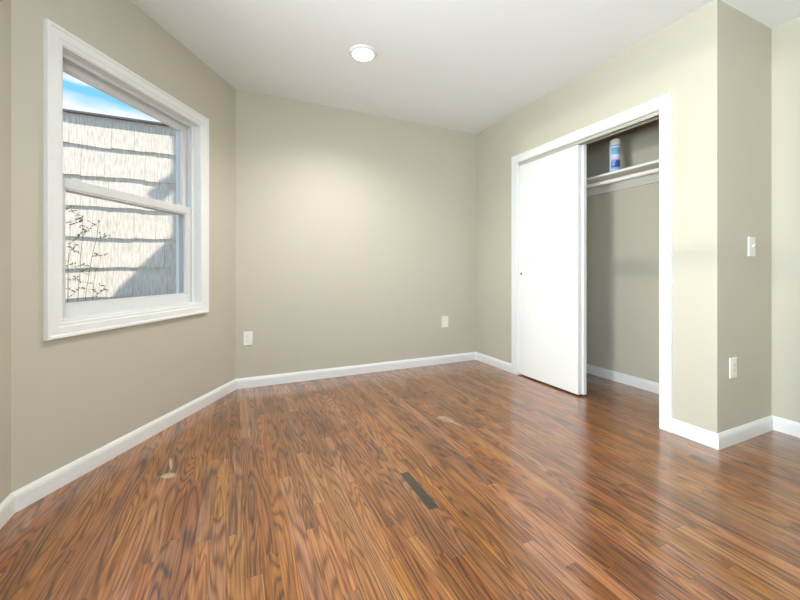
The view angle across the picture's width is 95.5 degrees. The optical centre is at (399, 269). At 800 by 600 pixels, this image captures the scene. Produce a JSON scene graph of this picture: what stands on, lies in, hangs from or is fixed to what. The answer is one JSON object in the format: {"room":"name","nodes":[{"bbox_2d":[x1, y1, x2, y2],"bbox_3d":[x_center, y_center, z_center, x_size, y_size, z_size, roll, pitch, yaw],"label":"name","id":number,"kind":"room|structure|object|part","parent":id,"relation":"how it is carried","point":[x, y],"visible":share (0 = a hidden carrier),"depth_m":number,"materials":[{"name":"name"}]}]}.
{"room":"empty bedroom","nodes":[
{"label":"empty bedroom","id":0,"kind":"room"},
{"bbox_2d":[0,0,10,502],"bbox_3d":[-0.894,-0.259,-0.225,0.140,2.559,3.808,0,0,-24],"label":"wall","id":1,"kind":"structure","parent":0,"point":[5,5],"depth_m":1.45,"materials":[{"name":"paint"}]},
{"bbox_2d":[0,493,14,528],"bbox_3d":[-0.843,0.958,-0.153,0.013,0.085,3.618,0,0,-24],"label":"baseboard","id":2,"kind":"structure","parent":1,"relation":"attached to","point":[7,506],"depth_m":1.45,"materials":[{"name":"paint"}]},
{"bbox_2d":[11,0,235,492],"bbox_3d":[-1.556,-0.259,2.298,0.140,2.559,1.648,0,0,8],"label":"wall","id":3,"kind":"structure","parent":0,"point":[72,397],"depth_m":1.87,"materials":[{"name":"paint"}]},
{"bbox_2d":[12,379,236,512],"bbox_3d":[-1.483,0.958,2.273,0.013,0.085,1.578,0,0,8],"label":"baseboard","id":4,"kind":"structure","parent":3,"relation":"attached to","point":[49,483],"depth_m":1.90,"materials":[{"name":"paint"}]},
{"bbox_2d":[44,19,208,340],"bbox_3d":[-1.569,-0.400,2.160,0.173,1.426,1.090,0,0,8],"label":"window","id":5,"kind":"structure","parent":3,"relation":"attached to","point":[65,52],"depth_m":1.99,"materials":[{"name":"paint"}]},
{"bbox_3d":[-1.608,-0.706,2.165,0.028,0.635,0.910,0,0,8],"label":"sash","id":6,"kind":"part","parent":5,"relation":"part of","materials":[{"name":"white plastic"}]},
{"bbox_3d":[-1.572,-0.107,2.160,0.028,0.673,0.910,0,0,8],"label":"sash","id":7,"kind":"part","parent":5,"relation":"part of","materials":[{"name":"white plastic"}]},
{"bbox_3d":[-1.601,-0.400,2.164,0.108,1.306,0.970,0,0,8],"label":"frame","id":8,"kind":"part","parent":5,"relation":"part of","materials":[{"name":"white plastic"}]},
{"bbox_2d":[236,89,475,378],"bbox_3d":[-0.280,-0.259,3.632,2.603,2.559,0.140,0,0,-24],"label":"wall","id":9,"kind":"structure","parent":0,"point":[356,231],"depth_m":3.44,"materials":[{"name":"paint"}]},
{"bbox_2d":[243,331,252,345],"bbox_3d":[-1.293,0.584,3.091,0.073,0.117,0.008,0,0,-24],"label":"outlet","id":10,"kind":"object","parent":9,"relation":"attached to","point":[247,336],"visible":1,"depth_m":3.09,"materials":[{"name":"white plastic"}]},
{"bbox_2d":[236,352,475,388],"bbox_3d":[-0.262,0.958,3.556,2.453,0.085,0.013,0,0,-24],"label":"baseboard","id":11,"kind":"structure","parent":9,"relation":"attached to","point":[257,381],"depth_m":3.45,"materials":[{"name":"paint"}]},
{"bbox_2d":[441,316,447,326],"bbox_3d":[0.483,0.556,3.897,0.085,0.117,0.007,0,0,-24],"label":"blank plate","id":12,"kind":"object","parent":9,"relation":"attached to","point":[444,319],"visible":1,"depth_m":3.89,"materials":[{"name":"white plastic"}]},
{"bbox_2d":[0,360,799,599],"bbox_3d":[0.731,1.100,1.294,4.355,0.200,5.233,0,0,-24],"label":"floor","id":13,"kind":"structure","parent":0,"point":[471,479],"depth_m":1.53,"materials":[{"name":"brown wood"}]},
{"bbox_2d":[130,0,799,133],"bbox_3d":[0.731,-1.529,1.294,4.355,0.020,5.233,0,0,-24],"label":"ceiling","id":14,"kind":"structure","parent":0,"point":[468,66],"depth_m":2.45,"materials":[{"name":"paint"}]},
{"bbox_2d":[349,44,376,61],"bbox_3d":[-0.259,-1.511,2.544,0.196,0.016,0.196,0,0,-24],"label":"recessed light","id":15,"kind":"object","parent":14,"relation":"in","point":[361,52],"visible":1,"depth_m":2.52,"materials":[{"name":"paint"}]},
{"bbox_2d":[476,0,726,432],"bbox_3d":[1.359,-0.259,3.071,0.100,2.559,2.234,0,0,-24],"label":"wall","id":16,"kind":"structure","parent":0,"point":[687,58],"depth_m":2.20,"materials":[{"name":"paint"}]},
{"bbox_2d":[476,352,510,372],"bbox_3d":[0.968,0.958,3.796,0.013,0.085,0.591,0,0,-24],"label":"baseboard","id":17,"kind":"structure","parent":16,"relation":"attached to","point":[503,365],"depth_m":3.77,"materials":[{"name":"paint"}]},
{"bbox_2d":[519,145,580,394],"bbox_3d":[1.287,-0.002,3.177,0.036,1.980,0.654,0,0,-24],"label":"door","id":18,"kind":"structure","parent":16,"relation":"in","point":[550,185],"depth_m":3.11,"materials":[{"name":"paint"}]},
{"bbox_2d":[581,145,586,394],"bbox_3d":[1.331,-0.002,3.183,0.034,1.980,0.662,0,0,-24],"label":"door","id":19,"kind":"structure","parent":16,"relation":"in","point":[583,147],"depth_m":2.88,"materials":[{"name":"paint"}]},
{"bbox_2d":[519,110,658,165],"bbox_3d":[1.432,-1.004,2.906,0.088,0.027,1.268,0,0,-24],"label":"trim","id":20,"kind":"structure","parent":16,"relation":"attached to","point":[650,117],"depth_m":2.67,"materials":[{"name":"white wood"}]},
{"bbox_2d":[511,92,672,432],"bbox_3d":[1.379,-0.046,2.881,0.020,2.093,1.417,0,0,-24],"label":"trim","id":21,"kind":"structure","parent":16,"relation":"attached to","point":[664,103],"depth_m":2.28,"materials":[{"name":"paint"}]},
{"bbox_2d":[671,418,718,449],"bbox_3d":[1.724,0.958,2.129,0.013,0.085,0.241,0,0,-24],"label":"baseboard","id":22,"kind":"structure","parent":16,"relation":"attached to","point":[697,434],"depth_m":2.12,"materials":[{"name":"paint"}]},
{"bbox_2d":[586,119,658,382],"bbox_3d":[1.947,-0.259,3.393,0.100,2.559,2.134,0,0,-24],"label":"wall","id":23,"kind":"structure","parent":0,"point":[623,225],"depth_m":3.19,"materials":[{"name":"paint"}]},
{"bbox_2d":[587,159,658,196],"bbox_3d":[1.848,-0.758,3.099,0.321,0.091,1.679,0,0,-24],"label":"closet shelf","id":24,"kind":"object","parent":23,"relation":"attached to","point":[650,178],"visible":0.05,"depth_m":3.06,"materials":[{"name":"white paint"}]},
{"bbox_2d":[610,138,619,171],"bbox_3d":[1.768,-0.938,2.990,0.080,0.267,0.080,0,0,-24],"label":"spray can","id":25,"kind":"object","parent":24,"relation":"on","point":[614,143],"visible":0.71,"depth_m":2.96,"materials":[{"name":"blue metal"}]},
{"bbox_2d":[587,168,658,188],"bbox_3d":[1.729,-0.735,3.045,0.052,0.052,1.640,0,0,-24],"label":"closet rod","id":26,"kind":"object","parent":24,"relation":"hanging from","point":[655,170],"visible":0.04,"depth_m":2.89,"materials":[{"name":"white paint"}]},
{"bbox_2d":[587,364,658,393],"bbox_3d":[1.989,0.958,3.163,0.013,0.085,1.681,0,0,-24],"label":"baseboard","id":27,"kind":"structure","parent":23,"relation":"attached to","point":[648,385],"depth_m":3.19,"materials":[{"name":"paint"}]},
{"bbox_2d":[727,4,771,429],"bbox_3d":[2.146,-0.259,2.257,0.661,2.559,0.100,0,0,-24],"label":"wall","id":28,"kind":"structure","parent":0,"point":[749,41],"depth_m":2.17,"materials":[{"name":"paint"}]},
{"bbox_2d":[729,357,736,378],"bbox_3d":[1.923,0.565,2.096,0.073,0.117,0.008,0,0,-24],"label":"outlet","id":29,"kind":"object","parent":28,"relation":"attached to","point":[732,361],"visible":1,"depth_m":2.09,"materials":[{"name":"white plastic"}]},
{"bbox_2d":[732,362,735,373],"bbox_3d":[1.924,0.565,2.094,0.033,0.066,0.002,0,0,-24],"label":"receptacle","id":30,"kind":"object","parent":29,"relation":"attached to","point":[733,363],"depth_m":2.09,"materials":[{"name":"grey plastic"}]},
{"bbox_2d":[717,415,772,449],"bbox_3d":[2.054,0.958,2.153,0.634,0.085,0.013,0,0,-24],"label":"baseboard","id":31,"kind":"structure","parent":28,"relation":"attached to","point":[727,438],"depth_m":2.13,"materials":[{"name":"paint"}]},
{"bbox_2d":[748,237,754,256],"bbox_3d":[2.116,-0.140,2.178,0.079,0.117,0.019,0,0,-24],"label":"light switch","id":32,"kind":"object","parent":28,"relation":"attached to","point":[751,240],"visible":1,"depth_m":2.18,"materials":[{"name":"white plastic"}]},
{"bbox_2d":[772,16,799,422],"bbox_3d":[2.994,-0.259,1.017,0.140,2.559,2.859,0,0,-24],"label":"wall","id":33,"kind":"structure","parent":0,"point":[786,36],"depth_m":2.23,"materials":[{"name":"paint"}]},
{"bbox_2d":[772,415,799,437],"bbox_3d":[2.896,0.958,1.049,0.013,0.085,2.719,0,0,-24],"label":"baseboard","id":34,"kind":"structure","parent":33,"relation":"attached to","point":[782,425],"depth_m":2.22,"materials":[{"name":"paint"}]},
{"label":"outside","id":35,"kind":"structure","parent":0,"visible":0},
{"bbox_3d":[0.000,1.675,0.000,60.000,0.150,60.000,0,0,-24],"label":"ground","id":36,"kind":"structure","parent":35,"visible":0},
{"bbox_2d":[65,206,110,302],"bbox_3d":[-3.157,0.482,3.304,0.828,2.238,0.119,0,0,-22],"label":"shrub","id":37,"kind":"object","parent":36,"relation":"on","point":[80,220],"visible":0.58,"depth_m":3.40,"materials":[{"name":"brown plant"}]},
{"bbox_2d":[63,109,175,302],"bbox_3d":[-4.387,0.018,5.262,9.476,3.165,4.092,0,0,-24],"label":"neighboring house","id":38,"kind":"structure","parent":36,"relation":"on","point":[128,155],"depth_m":3.73,"materials":[{"name":"white wood"}]}
]}

